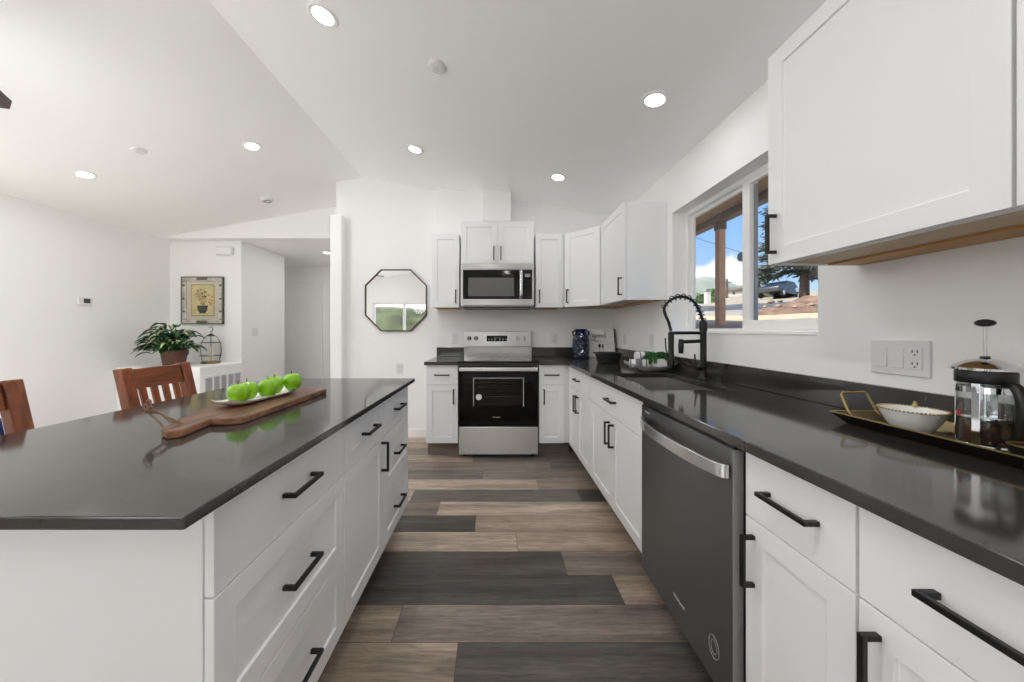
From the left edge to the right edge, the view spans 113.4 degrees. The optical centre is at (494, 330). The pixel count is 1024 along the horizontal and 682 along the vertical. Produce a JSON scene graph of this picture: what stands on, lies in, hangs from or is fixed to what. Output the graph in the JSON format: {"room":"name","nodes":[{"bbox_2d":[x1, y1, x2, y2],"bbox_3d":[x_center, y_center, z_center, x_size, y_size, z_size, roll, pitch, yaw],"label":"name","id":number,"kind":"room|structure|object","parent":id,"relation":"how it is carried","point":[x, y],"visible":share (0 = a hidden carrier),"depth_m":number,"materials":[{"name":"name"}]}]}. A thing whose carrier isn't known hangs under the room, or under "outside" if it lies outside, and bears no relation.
{"room":"kitchen","nodes":[
{"label":"kitchen","id":0,"kind":"room"},
{"bbox_2d":[0,193,169,427],"bbox_3d":[-4.475,-0.040,1.375,0.150,2.490,6.650,0,0,0],"label":"wall","id":1,"kind":"structure","parent":0,"point":[66,353],"depth_m":3.50,"materials":[{"name":"white paint"}]},
{"bbox_2d":[77,297,91,304],"bbox_3d":[-4.387,-0.316,3.597,0.026,0.084,0.124,0,0,0],"label":"thermostat","id":2,"kind":"object","parent":1,"relation":"attached to","point":[80,300],"visible":1,"depth_m":3.58,"materials":[{"name":"white plastic"}]},
{"bbox_2d":[170,241,283,381],"bbox_3d":[-3.913,-0.004,5.020,0.974,2.417,0.940,0,0,0],"label":"wall","id":3,"kind":"structure","parent":0,"point":[253,276],"depth_m":4.55,"materials":[{"name":"white paint"}]},
{"bbox_2d":[181,277,223,323],"bbox_3d":[-3.936,-0.406,4.532,0.562,0.637,0.033,0,0,0],"label":"framed picture","id":4,"kind":"object","parent":3,"relation":"attached to","point":[202,298],"visible":1,"depth_m":4.53,"materials":[{"name":"beige paper"}]},
{"bbox_2d":[191,285,213,315],"bbox_3d":[-3.936,-0.406,4.531,0.300,0.410,0.002,0,0,0],"label":"print","id":5,"kind":"object","parent":4,"relation":"attached to","point":[202,296],"depth_m":4.53,"materials":[{"name":"yellow paper"}]},
{"bbox_2d":[216,246,233,255],"bbox_3d":[-3.632,-1.070,4.523,0.220,0.120,0.053,0,0,0],"label":"door chime","id":6,"kind":"object","parent":3,"relation":"attached to","point":[220,250],"visible":1,"depth_m":4.50,"materials":[{"name":"white plastic"}]},
{"bbox_2d":[252,328,257,335],"bbox_3d":[-3.420,0.020,4.806,0.010,0.115,0.116,0,0,0],"label":"wall plate","id":7,"kind":"object","parent":3,"relation":"attached to","point":[254,330],"visible":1,"depth_m":4.80,"materials":[{"name":"white plastic"}]},
{"bbox_2d":[160,207,335,240],"bbox_3d":[-3.085,-1.457,4.485,2.630,0.488,0.130,0,0,0],"label":"wall","id":8,"kind":"structure","parent":0,"point":[314,225],"depth_m":4.42,"materials":[{"name":"white paint"}]},
{"bbox_2d":[242,241,329,265],"bbox_3d":[-3.050,-1.264,5.575,2.700,0.102,2.050,0,0,0],"label":"ceiling","id":9,"kind":"structure","parent":0,"point":[295,253],"depth_m":5.09,"materials":[{"name":"white paint"}]},
{"bbox_2d":[284,266,329,377],"bbox_3d":[-3.150,-0.004,5.950,2.900,2.417,1.100,0,0,0],"label":"wall","id":10,"kind":"structure","parent":0,"point":[292,274],"depth_m":6.36,"materials":[{"name":"white paint"}]},
{"bbox_2d":[284,283,322,377],"bbox_3d":[-3.610,0.155,6.337,0.740,2.100,0.044,0,0,0],"label":"door","id":11,"kind":"structure","parent":10,"relation":"in","point":[303,302],"depth_m":6.32,"materials":[{"name":"white paint"}]},
{"bbox_2d":[0,0,826,236],"bbox_3d":[-1.528,-1.534,1.245,6.045,0.677,6.390,0,0,0],"label":"ceiling","id":12,"kind":"structure","parent":0,"point":[529,91],"depth_m":2.16,"materials":[{"name":"white paint"}]},
{"bbox_2d":[0,90,11,108],"bbox_3d":[-2.838,-1.230,1.131,1.266,0.570,1.282,0,0,0],"label":"ceiling fan","id":13,"kind":"object","parent":12,"relation":"hanging from","point":[5,102],"visible":1,"depth_m":1.59,"materials":[{"name":"brown wood"}]},
{"bbox_2d":[72,170,97,178],"bbox_3d":[-3.589,-1.364,2.945,0.145,0.031,0.148,0,0,4],"label":"recessed light","id":14,"kind":"object","parent":12,"relation":"in","point":[79,173],"visible":1,"depth_m":2.94,"materials":[{"name":"white paint"}]},
{"bbox_2d":[130,147,147,153],"bbox_3d":[-2.922,-1.477,2.762,0.098,0.030,0.100,0,0,5],"label":"ceiling disc","id":15,"kind":"object","parent":12,"relation":"attached to","point":[138,150],"visible":1,"depth_m":2.75,"materials":[{"name":"white plastic"}]},
{"bbox_2d":[242,141,261,150],"bbox_3d":[-2.132,-1.619,2.954,0.145,0.031,0.148,0,0,4],"label":"recessed light","id":16,"kind":"object","parent":12,"relation":"in","point":[249,145],"visible":1,"depth_m":2.95,"materials":[{"name":"white paint"}]},
{"bbox_2d":[260,196,273,202],"bbox_3d":[-2.641,-1.516,3.902,0.129,0.054,0.130,0,0,5],"label":"smoke detector","id":17,"kind":"object","parent":12,"relation":"attached to","point":[266,199],"visible":1,"depth_m":3.87,"materials":[{"name":"white plastic"}]},
{"bbox_2d":[307,1,338,27],"bbox_3d":[-0.882,-1.619,1.728,0.145,0.031,0.148,0,0,4],"label":"recessed light","id":18,"kind":"object","parent":12,"relation":"in","point":[318,11],"visible":1,"depth_m":1.72,"materials":[{"name":"white paint"}]},
{"bbox_2d":[406,144,422,153],"bbox_3d":[-0.696,-1.586,2.942,0.145,0.031,0.148,0,0,4],"label":"recessed light","id":19,"kind":"object","parent":12,"relation":"in","point":[412,148],"visible":1,"depth_m":2.93,"materials":[{"name":"white paint"}]},
{"bbox_2d":[428,59,445,74],"bbox_3d":[-0.329,-1.516,1.935,0.102,0.032,0.104,0,0,5],"label":"ceiling detector","id":20,"kind":"object","parent":12,"relation":"attached to","point":[436,66],"visible":1,"depth_m":1.92,"materials":[{"name":"white plastic"}]},
{"bbox_2d":[550,173,565,180],"bbox_3d":[0.564,-1.360,2.984,0.145,0.031,0.148,0,0,-4],"label":"recessed light","id":21,"kind":"object","parent":12,"relation":"in","point":[554,176],"visible":1,"depth_m":2.97,"materials":[{"name":"white paint"}]},
{"bbox_2d":[641,90,669,108],"bbox_3d":[0.905,-1.299,1.894,0.145,0.031,0.148,0,0,4],"label":"recessed light","id":22,"kind":"object","parent":12,"relation":"in","point":[654,99],"visible":1,"depth_m":1.89,"materials":[{"name":"white paint"}]},
{"bbox_2d":[330,177,612,428],"bbox_3d":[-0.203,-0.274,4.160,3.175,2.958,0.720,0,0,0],"label":"wall","id":23,"kind":"structure","parent":0,"point":[389,225],"depth_m":3.80,"materials":[{"name":"white paint"}]},
{"bbox_2d":[365,269,426,330],"bbox_3d":[-1.110,-0.340,3.787,0.696,0.696,0.023,0,0,0],"label":"octagonal mirror","id":24,"kind":"object","parent":23,"relation":"attached to","point":[395,299],"visible":1,"depth_m":3.79,"materials":[{"name":"clear mirror"}]},
{"bbox_2d":[397,363,402,373],"bbox_3d":[-1.070,0.430,3.795,0.072,0.115,0.009,0,0,0],"label":"wall plate","id":25,"kind":"object","parent":23,"relation":"attached to","point":[399,365],"visible":1,"depth_m":3.79,"materials":[{"name":"white plastic"}]},
{"bbox_2d":[408,429,425,436],"bbox_3d":[-1.167,1.160,3.792,1.015,0.090,0.015,0,0,0],"label":"baseboard","id":26,"kind":"structure","parent":23,"relation":"attached to","point":[411,432],"depth_m":3.78,"materials":[{"name":"white paint"}]},
{"bbox_2d":[432,234,461,309],"bbox_3d":[-0.506,-0.619,3.616,0.288,0.763,0.364,0,0,0],"label":"upper cabinet","id":27,"kind":"object","parent":23,"relation":"attached to","point":[446,248],"visible":0.98,"depth_m":3.48,"materials":[{"name":"white paint"}]},
{"bbox_2d":[437,347,463,356],"bbox_3d":[-0.497,0.242,3.789,0.305,0.106,0.020,0,0,0],"label":"backsplash","id":28,"kind":"structure","parent":23,"relation":"attached to","point":[441,351],"depth_m":3.78,"materials":[{"name":"stone"}]},
{"bbox_2d":[451,333,457,343],"bbox_3d":[-0.450,0.090,3.795,0.072,0.115,0.009,0,0,0],"label":"wall plate","id":29,"kind":"object","parent":23,"relation":"attached to","point":[454,336],"visible":1,"depth_m":3.79,"materials":[{"name":"white plastic"}]},
{"bbox_2d":[461,221,533,263],"bbox_3d":[0.029,-0.908,3.616,0.757,0.443,0.364,0,0,0],"label":"upper cabinet","id":30,"kind":"object","parent":23,"relation":"attached to","point":[482,242],"visible":0.77,"depth_m":3.47,"materials":[{"name":"white paint"}]},
{"bbox_2d":[461,264,533,309],"bbox_3d":[0.029,-0.458,3.586,0.753,0.452,0.422,0,0,0],"label":"microwave","id":31,"kind":"object","parent":30,"relation":"attached to","point":[483,286],"visible":1,"depth_m":3.44,"materials":[{"name":"silver metal"}]},
{"bbox_2d":[532,234,562,309],"bbox_3d":[0.567,-0.619,3.616,0.286,0.763,0.364,0,0,0],"label":"upper cabinet","id":32,"kind":"object","parent":23,"relation":"attached to","point":[548,248],"visible":0.97,"depth_m":3.48,"materials":[{"name":"white paint"}]},
{"bbox_2d":[532,347,572,356],"bbox_3d":[0.876,0.242,3.789,0.916,0.106,0.020,0,0,0],"label":"backsplash","id":33,"kind":"structure","parent":23,"relation":"attached to","point":[536,351],"depth_m":3.78,"materials":[{"name":"stone"}]},
{"bbox_2d":[550,333,556,343],"bbox_3d":[0.668,0.090,3.795,0.072,0.115,0.009,0,0,0],"label":"wall plate","id":34,"kind":"object","parent":23,"relation":"attached to","point":[553,336],"visible":1,"depth_m":3.79,"materials":[{"name":"white plastic"}]},
{"bbox_2d":[483,187,510,221],"bbox_3d":[0.026,-1.311,3.570,0.288,0.356,0.189,0,0,0],"label":"wall","id":35,"kind":"structure","parent":0,"point":[496,203],"depth_m":3.48,"materials":[{"name":"white paint"}]},
{"bbox_2d":[318,437,713,681],"bbox_3d":[-1.558,1.255,2.275,5.985,0.101,8.450,0,0,0],"label":"floor","id":36,"kind":"structure","parent":0,"point":[493,567],"depth_m":1.54,"materials":[{"name":"wood"}]},
{"bbox_2d":[0,379,34,434],"bbox_3d":[-1.460,0.690,1.050,0.597,1.029,0.352,0,0,0],"label":"dining chair","id":37,"kind":"object","parent":36,"relation":"on","point":[15,412],"visible":0.07,"depth_m":1.19,"materials":[{"name":"brown wood"}]},
{"bbox_2d":[113,362,196,409],"bbox_3d":[-1.460,0.690,1.720,0.597,1.029,0.352,0,0,0],"label":"dining chair","id":38,"kind":"object","parent":36,"relation":"on","point":[127,380],"visible":0.26,"depth_m":1.68,"materials":[{"name":"brown wood"}]},
{"bbox_2d":[0,427,343,681],"bbox_3d":[-0.820,0.764,0.923,0.636,0.882,0.561,0,0,0],"label":"base cabinet","id":39,"kind":"object","parent":36,"relation":"on","point":[252,590],"visible":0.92,"depth_m":0.64,"materials":[{"name":"white paint"}]},
{"bbox_2d":[0,378,414,529],"bbox_3d":[-0.955,0.311,1.327,0.910,0.022,1.571,0,0,0],"label":"countertop","id":40,"kind":"structure","parent":39,"relation":"on","point":[116,470],"depth_m":0.78,"materials":[{"name":"stone"}]},
{"bbox_2d":[161,387,325,438],"bbox_3d":[-0.918,0.288,1.287,0.236,0.022,0.729,0,0,0],"label":"cutting board","id":41,"kind":"object","parent":40,"relation":"on","point":[219,414],"visible":0.99,"depth_m":1.14,"materials":[{"name":"brown wood"}]},
{"bbox_2d":[143,399,182,427],"bbox_3d":[-0.965,0.244,0.974,0.117,0.089,0.045,0,0,0],"label":"loop","id":42,"kind":"object","parent":41,"relation":"on","point":[146,410],"visible":0.99,"depth_m":0.97,"materials":[{"name":"leather"}]},
{"bbox_2d":[212,387,297,404],"bbox_3d":[-0.944,0.259,1.359,0.112,0.035,0.355,0,0,7],"label":"serving dish","id":43,"kind":"object","parent":41,"relation":"on","point":[284,391],"visible":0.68,"depth_m":1.28,"materials":[{"name":"white ceramic"}]},
{"bbox_2d":[226,381,250,400],"bbox_3d":[-0.935,0.224,1.227,0.071,0.082,0.071,0,0,26],"label":"apple","id":44,"kind":"object","parent":43,"relation":"on","point":[239,391],"visible":0.8,"depth_m":1.20,"materials":[{"name":"green food"}]},
{"bbox_2d":[241,379,257,399],"bbox_3d":[-0.957,0.227,1.299,0.071,0.081,0.071,0,0,24],"label":"apple","id":45,"kind":"object","parent":43,"relation":"on","point":[253,386],"visible":0.54,"depth_m":1.29,"materials":[{"name":"green food"}]},
{"bbox_2d":[258,376,278,396],"bbox_3d":[-0.918,0.227,1.363,0.071,0.082,0.071,0,0,28],"label":"apple","id":46,"kind":"object","parent":43,"relation":"on","point":[266,387],"visible":0.98,"depth_m":1.34,"materials":[{"name":"green food"}]},
{"bbox_2d":[267,374,283,393],"bbox_3d":[-0.940,0.227,1.434,0.071,0.082,0.071,0,0,-16],"label":"apple","id":47,"kind":"object","parent":43,"relation":"on","point":[279,380],"visible":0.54,"depth_m":1.43,"materials":[{"name":"green food"}]},
{"bbox_2d":[283,371,301,389],"bbox_3d":[-0.901,0.221,1.498,0.071,0.082,0.071,0,0,27],"label":"apple","id":48,"kind":"object","parent":43,"relation":"on","point":[292,381],"visible":0.99,"depth_m":1.47,"materials":[{"name":"green food"}]},
{"bbox_2d":[116,362,240,410],"bbox_3d":[-3.909,0.816,4.224,0.979,0.778,0.649,0,0,0],"label":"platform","id":49,"kind":"object","parent":36,"relation":"on","point":[199,370],"visible":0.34,"depth_m":3.98,"materials":[{"name":"white paint"}]},
{"bbox_2d":[129,323,207,365],"bbox_3d":[-3.899,0.166,4.031,0.687,0.521,0.654,0,0,38],"label":"potted plant","id":50,"kind":"object","parent":49,"relation":"on","point":[172,349],"visible":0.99,"depth_m":3.95,"materials":[{"name":"green plant"}]},
{"bbox_2d":[200,326,221,363],"bbox_3d":[-3.700,0.187,4.385,0.239,0.480,0.237,0,0,0],"label":"candle holder","id":51,"kind":"object","parent":49,"relation":"on","point":[211,361],"visible":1,"depth_m":4.36,"materials":[{"name":"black metal"}]},
{"bbox_2d":[209,346,212,360],"bbox_3d":[-3.700,0.301,4.385,0.048,0.190,0.048,0,0,0],"label":"candle","id":52,"kind":"object","parent":51,"relation":"on","point":[209,346],"depth_m":4.36,"materials":[{"name":"beige wax"}]},
{"bbox_2d":[203,370,241,392],"bbox_3d":[-3.413,0.691,4.237,0.012,0.308,0.605,0,0,0],"label":"return air grille","id":53,"kind":"object","parent":49,"relation":"attached to","point":[223,380],"visible":0.56,"depth_m":4.18,"materials":[{"name":"white metal"}]},
{"bbox_2d":[343,402,388,626],"bbox_3d":[-0.820,0.764,1.419,0.636,0.882,0.427,0,0,0],"label":"base cabinet","id":54,"kind":"object","parent":36,"relation":"on","point":[364,470],"visible":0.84,"depth_m":1.38,"materials":[{"name":"white paint"}]},
{"bbox_2d":[383,386,407,548],"bbox_3d":[-0.820,0.764,1.863,0.636,0.882,0.456,0,0,0],"label":"base cabinet","id":55,"kind":"object","parent":36,"relation":"on","point":[396,406],"visible":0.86,"depth_m":1.83,"materials":[{"name":"white paint"}]},
{"bbox_2d":[426,364,458,453],"bbox_3d":[-0.497,0.766,3.473,0.302,0.878,0.648,0,0,0],"label":"base cabinet","id":56,"kind":"object","parent":36,"relation":"on","point":[442,381],"visible":0.92,"depth_m":3.19,"materials":[{"name":"white paint"}]},
{"bbox_2d":[424,347,463,364],"bbox_3d":[-0.503,0.257,3.474,0.317,0.136,0.649,0,0,0],"label":"countertop","id":57,"kind":"structure","parent":56,"relation":"on","point":[445,355],"depth_m":3.78,"materials":[{"name":"stone"}]},
{"bbox_2d":[458,332,538,455],"bbox_3d":[0.037,0.609,3.445,0.755,1.192,0.664,0,0,0],"label":"range","id":58,"kind":"object","parent":36,"relation":"on","point":[498,371],"visible":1,"depth_m":3.17,"materials":[{"name":"grey metal"}]},
{"bbox_2d":[459,366,537,425],"bbox_3d":[0.037,0.623,3.378,0.747,0.560,0.530,0,0,0],"label":"oven","id":59,"kind":"object","parent":58,"relation":"in","point":[488,395],"depth_m":3.16,"materials":[{"name":"black glass"}]},
{"bbox_2d":[458,356,538,362],"bbox_3d":[0.037,0.296,3.442,0.755,0.016,0.577,0,0,0],"label":"cooktop","id":60,"kind":"object","parent":58,"relation":"in","point":[466,359],"depth_m":3.34,"materials":[{"name":"black glass"}]},
{"bbox_2d":[538,365,568,453],"bbox_3d":[0.574,0.766,3.473,0.304,0.878,0.648,0,0,0],"label":"base cabinet","id":61,"kind":"object","parent":36,"relation":"on","point":[553,380],"visible":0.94,"depth_m":3.19,"materials":[{"name":"white paint"}]},
{"bbox_2d":[569,367,601,493],"bbox_3d":[1.001,0.766,2.839,0.664,0.878,0.734,0,0,0],"label":"base cabinet","id":62,"kind":"object","parent":36,"relation":"on","point":[579,383],"visible":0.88,"depth_m":2.75,"materials":[{"name":"white paint"}]},
{"bbox_2d":[591,377,642,554],"bbox_3d":[1.001,0.766,2.021,0.664,0.878,0.897,0,0,0],"label":"base cabinet","id":63,"kind":"object","parent":36,"relation":"on","point":[616,430],"visible":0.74,"depth_m":1.91,"materials":[{"name":"white paint"}]},
{"bbox_2d":[640,402,747,681],"bbox_3d":[0.965,0.769,1.265,0.680,0.872,0.601,0,0,0],"label":"dishwasher","id":64,"kind":"object","parent":36,"relation":"on","point":[694,514],"visible":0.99,"depth_m":1.12,"materials":[{"name":"grey metal"}]},
{"bbox_2d":[739,452,861,681],"bbox_3d":[1.001,0.766,0.800,0.664,0.878,0.290,0,0,0],"label":"base cabinet","id":65,"kind":"object","parent":36,"relation":"on","point":[799,547],"visible":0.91,"depth_m":0.78,"materials":[{"name":"white paint"}]},
{"bbox_2d":[857,507,1023,681],"bbox_3d":[1.001,0.766,0.426,0.664,0.878,0.452,0,0,0],"label":"base cabinet","id":66,"kind":"object","parent":36,"relation":"on","point":[928,612],"visible":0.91,"depth_m":0.55,"materials":[{"name":"white paint"}]},
{"bbox_2d":[532,347,1023,585],"bbox_3d":[0.876,0.257,1.899,0.916,0.136,3.799,0,0,0],"label":"countertop","id":67,"kind":"structure","parent":66,"relation":"on","point":[972,507],"depth_m":0.85,"materials":[{"name":"stone"}]},
{"bbox_2d":[572,329,589,358],"bbox_3d":[0.925,0.140,3.600,0.180,0.310,0.180,0,0,31],"label":"vase","id":68,"kind":"object","parent":67,"relation":"on","point":[580,343],"visible":0.99,"depth_m":3.53,"materials":[{"name":"blue ceramic"}]},
{"bbox_2d":[588,329,615,357],"bbox_3d":[1.169,0.137,3.659,0.286,0.314,0.090,0,0,4],"label":"wooden sign","id":69,"kind":"object","parent":67,"relation":"on","point":[600,340],"visible":0.96,"depth_m":3.65,"materials":[{"name":"white wood"}]},
{"bbox_2d":[593,352,623,363],"bbox_3d":[1.030,0.245,3.040,0.276,0.098,0.199,0,0,0],"label":"bowl","id":70,"kind":"object","parent":67,"relation":"on","point":[601,357],"visible":1,"depth_m":2.97,"materials":[{"name":"black ceramic"}]},
{"bbox_2d":[624,360,677,370],"bbox_3d":[1.130,0.257,2.434,0.357,0.076,0.176,0,0,12],"label":"dish","id":71,"kind":"object","parent":67,"relation":"on","point":[650,368],"visible":0.66,"depth_m":2.38,"materials":[{"name":"grey ceramic"}]},
{"bbox_2d":[629,358,648,368],"bbox_3d":[1.043,0.242,2.430,0.125,0.077,0.077,0,0,20],"label":"rolled towel","id":72,"kind":"object","parent":71,"relation":"in","point":[641,362],"visible":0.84,"depth_m":2.40,"materials":[{"name":"white fabric"}]},
{"bbox_2d":[634,351,656,360],"bbox_3d":[1.114,0.190,2.475,0.150,0.077,0.077,0,0,-2],"label":"rolled towel","id":73,"kind":"object","parent":72,"relation":"on","point":[637,355],"visible":0.48,"depth_m":2.45,"materials":[{"name":"white fabric"}]},
{"bbox_2d":[641,351,675,363],"bbox_3d":[1.173,0.193,2.406,0.247,0.093,0.146,0,0,12],"label":"greenery sprig","id":74,"kind":"object","parent":71,"relation":"on","point":[659,354],"visible":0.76,"depth_m":2.40,"materials":[{"name":"green plant"}]},
{"bbox_2d":[651,358,666,369],"bbox_3d":[1.186,0.244,2.410,0.126,0.089,0.092,0,0,0],"label":"cloth","id":75,"kind":"object","parent":71,"relation":"in","point":[662,362],"visible":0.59,"depth_m":2.38,"materials":[{"name":"white fabric"}]},
{"bbox_2d":[625,378,710,389],"bbox_3d":[0.998,0.434,1.992,0.441,0.220,0.708,0,0,0],"label":"sink","id":76,"kind":"object","parent":67,"relation":"in","point":[654,383],"visible":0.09,"depth_m":2.32,"materials":[{"name":"black metal"}]},
{"bbox_2d":[661,294,708,380],"bbox_3d":[1.135,0.037,1.999,0.279,0.514,0.064,0,0,0],"label":"kitchen faucet","id":77,"kind":"object","parent":67,"relation":"on","point":[703,325],"visible":1,"depth_m":1.99,"materials":[{"name":"black metal"}]},
{"bbox_2d":[829,391,1023,468],"bbox_3d":[1.197,0.248,0.829,0.208,0.093,0.577,0,0,0],"label":"serving tray","id":78,"kind":"object","parent":67,"relation":"on","point":[943,437],"visible":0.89,"depth_m":0.91,"materials":[{"name":"gold metal"}]},
{"bbox_2d":[876,401,951,433],"bbox_3d":[1.195,0.248,0.962,0.136,0.080,0.136,0,0,-23],"label":"bowl","id":79,"kind":"object","parent":78,"relation":"on","point":[915,417],"visible":0.96,"depth_m":0.94,"materials":[{"name":"white ceramic"}]},
{"bbox_2d":[948,319,1023,451],"bbox_3d":[1.224,0.130,0.819,0.109,0.316,0.146,0,0,0],"label":"press","id":80,"kind":"object","parent":78,"relation":"on","point":[985,374],"visible":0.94,"depth_m":0.82,"materials":[{"name":"clear glass"}]},
{"bbox_2d":[1005,441,1023,455],"bbox_3d":[1.175,0.270,0.735,0.064,0.037,0.064,0,0,0],"label":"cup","id":81,"kind":"object","parent":78,"relation":"on","point":[1015,447],"visible":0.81,"depth_m":0.74,"materials":[{"name":"black"}]},
{"bbox_3d":[-3.225,1.199,1.300,2.150,0.011,3.300,0,0,0],"label":"area rug","id":82,"kind":"object","parent":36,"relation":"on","visible":0},
{"bbox_2d":[0,418,4,435],"bbox_3d":[-3.070,0.890,1.950,0.760,0.605,0.780,0,0,0],"label":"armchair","id":83,"kind":"object","parent":82,"relation":"on","point":[1,425],"visible":0.02,"depth_m":2.25,"materials":[{"name":"blue fabric"}]},
{"bbox_2d":[696,176,767,235],"bbox_3d":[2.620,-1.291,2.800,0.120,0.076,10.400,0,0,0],"label":"eave","id":84,"kind":"object","parent":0,"point":[735,211],"depth_m":3.73},
{"bbox_2d":[613,80,1023,403],"bbox_3d":[1.415,-0.040,1.225,0.160,2.490,6.350,0,0,0],"label":"wall","id":85,"kind":"structure","parent":0,"point":[938,298],"depth_m":1.26,"materials":[{"name":"white paint"}]},
{"bbox_2d":[560,226,634,308],"bbox_3d":[1.023,-0.619,3.427,0.620,0.762,0.474,0,0,0],"label":"upper cabinet","id":86,"kind":"object","parent":85,"relation":"attached to","point":[581,248],"visible":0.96,"depth_m":3.33,"materials":[{"name":"white paint"}]},
{"bbox_2d":[601,202,665,304],"bbox_3d":[1.151,-0.619,2.894,0.364,0.763,0.575,0,0,0],"label":"upper cabinet","id":87,"kind":"object","parent":85,"relation":"attached to","point":[633,237],"visible":1,"depth_m":2.61,"materials":[{"name":"white paint"}]},
{"bbox_2d":[649,334,653,347],"bbox_3d":[1.329,0.090,2.850,0.010,0.115,0.072,0,0,0],"label":"wall plate","id":88,"kind":"object","parent":85,"relation":"attached to","point":[651,336],"visible":1,"depth_m":2.84,"materials":[{"name":"white plastic"}]},
{"bbox_2d":[686,163,817,332],"bbox_3d":[1.458,-0.436,1.954,0.053,0.890,1.133,0,0,0],"label":"window","id":89,"kind":"structure","parent":85,"relation":"in","point":[748,185],"depth_m":1.92,"materials":[{"name":"white plastic"}]},
{"bbox_2d":[707,332,817,335],"bbox_3d":[1.381,0.015,1.954,0.100,0.012,1.131,0,0,0],"label":"sill","id":90,"kind":"structure","parent":85,"relation":"attached to","point":[749,333],"depth_m":1.63,"materials":[{"name":"white paint"}]},
{"bbox_2d":[616,348,1014,422],"bbox_3d":[1.324,0.242,1.889,0.020,0.106,3.778,0,0,0],"label":"backsplash","id":91,"kind":"structure","parent":85,"relation":"attached to","point":[823,390],"depth_m":1.34,"materials":[{"name":"stone"}]},
{"bbox_2d":[765,0,1023,265],"bbox_3d":[1.151,-0.619,0.944,0.364,0.763,0.584,0,0,0],"label":"upper cabinet","id":92,"kind":"object","parent":85,"relation":"attached to","point":[892,124],"visible":0.98,"depth_m":0.87,"materials":[{"name":"white paint"}]},
{"bbox_2d":[871,339,930,377],"bbox_3d":[1.329,0.089,1.106,0.010,0.115,0.163,0,0,0],"label":"wall plate","id":93,"kind":"object","parent":85,"relation":"attached to","point":[912,358],"visible":1,"depth_m":1.09,"materials":[{"name":"white plastic"}]},
{"bbox_2d":[908,348,921,369],"bbox_3d":[1.327,0.089,1.060,0.002,0.068,0.034,0,0,0],"label":"receptacle","id":94,"kind":"object","parent":93,"relation":"attached to","point":[914,354],"depth_m":1.06,"materials":[{"name":"grey plastic"}]},
{"bbox_2d":[1017,0,1023,205],"bbox_3d":[1.151,-0.619,0.374,0.364,0.763,0.549,0,0,0],"label":"upper cabinet","id":95,"kind":"object","parent":85,"relation":"attached to","point":[1020,3],"visible":1,"depth_m":0.64,"materials":[{"name":"white paint"}]},
{"label":"outside","id":96,"kind":"structure","parent":0,"visible":0},
{"bbox_2d":[696,290,817,328],"bbox_3d":[52.610,-3.631,48.500,101.980,8.340,121.000,0,0,0],"label":"ground","id":97,"kind":"structure","parent":96,"point":[733,304],"depth_m":10.09,"materials":[{"name":"beige soil"}]},
{"bbox_2d":[696,293,703,303],"bbox_3d":[20.085,-3.091,32.984,1.492,1.220,1.477,0,0,0],"label":"bush","id":98,"kind":"object","parent":97,"relation":"on","point":[700,297],"visible":0.57,"depth_m":32.68,"materials":[{"name":"green plant"}]},
{"bbox_2d":[704,292,710,303],"bbox_3d":[20.286,-3.092,32.000,0.460,1.060,0.460,0,0,0],"label":"utility box","id":99,"kind":"object","parent":97,"relation":"on","point":[707,295],"visible":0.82,"depth_m":31.80,"materials":[{"name":"white metal"}]},
{"bbox_2d":[703,288,714,302],"bbox_3d":[21.922,-3.445,34.019,1.860,1.666,1.817,0,0,0],"label":"bush","id":100,"kind":"object","parent":97,"relation":"on","point":[712,289],"visible":0.19,"depth_m":33.53,"materials":[{"name":"green plant"}]},
{"bbox_2d":[714,222,726,325],"bbox_3d":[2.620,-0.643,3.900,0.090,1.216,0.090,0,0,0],"label":"porch post","id":101,"kind":"object","parent":97,"relation":"on","point":[720,228],"visible":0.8,"depth_m":3.86,"materials":[{"name":"brown wood"}]},
{"bbox_2d":[726,279,731,297],"bbox_3d":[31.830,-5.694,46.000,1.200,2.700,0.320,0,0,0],"label":"utility pole","id":102,"kind":"object","parent":97,"relation":"on","point":[727,282],"visible":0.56,"depth_m":45.92,"materials":[{"name":"brown wood"}]},
{"bbox_2d":[728,287,737,296],"bbox_3d":[40.134,-6.450,58.000,2.500,1.500,3.600,0,0,20],"label":"shed","id":103,"kind":"object","parent":97,"relation":"on","point":[731,291],"visible":0.43,"depth_m":56.36,"materials":[{"name":"grey paint"}]},
{"bbox_2d":[736,287,741,295],"bbox_3d":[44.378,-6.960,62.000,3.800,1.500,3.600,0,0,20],"label":"house","id":104,"kind":"structure","parent":97,"relation":"on","point":[739,292],"depth_m":60.51,"materials":[{"name":"grey paint"}]},
{"bbox_2d":[739,206,817,297],"bbox_3d":[8.855,-3.742,9.546,2.864,6.510,2.744,0,0,27],"label":"pine tree","id":105,"kind":"object","parent":97,"relation":"on","point":[767,272],"visible":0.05,"depth_m":9.65,"materials":[{"name":"green plant"}]},
{"bbox_2d":[758,281,798,298],"bbox_3d":[25.430,-3.539,30.035,4.242,1.658,1.830,0,0,-28],"label":"car","id":106,"kind":"object","parent":97,"relation":"on","point":[782,289],"visible":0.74,"depth_m":29.45,"materials":[{"name":"black paint"}]},
{"bbox_2d":[741,295,817,314],"bbox_3d":[6.750,-0.494,7.250,3.100,0.548,2.100,0,0,0],"label":"earth mound","id":107,"kind":"object","parent":97,"relation":"on","point":[786,308],"visible":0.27,"depth_m":6.93,"materials":[{"name":"brown soil"}]},
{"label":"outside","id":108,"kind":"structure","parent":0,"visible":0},
{"bbox_2d":[696,276,741,296],"bbox_3d":[268.294,-25.045,297.118,447.870,52.499,263.025,0,0,0],"label":"hills","id":109,"kind":"structure","parent":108,"point":[703,283],"depth_m":304.77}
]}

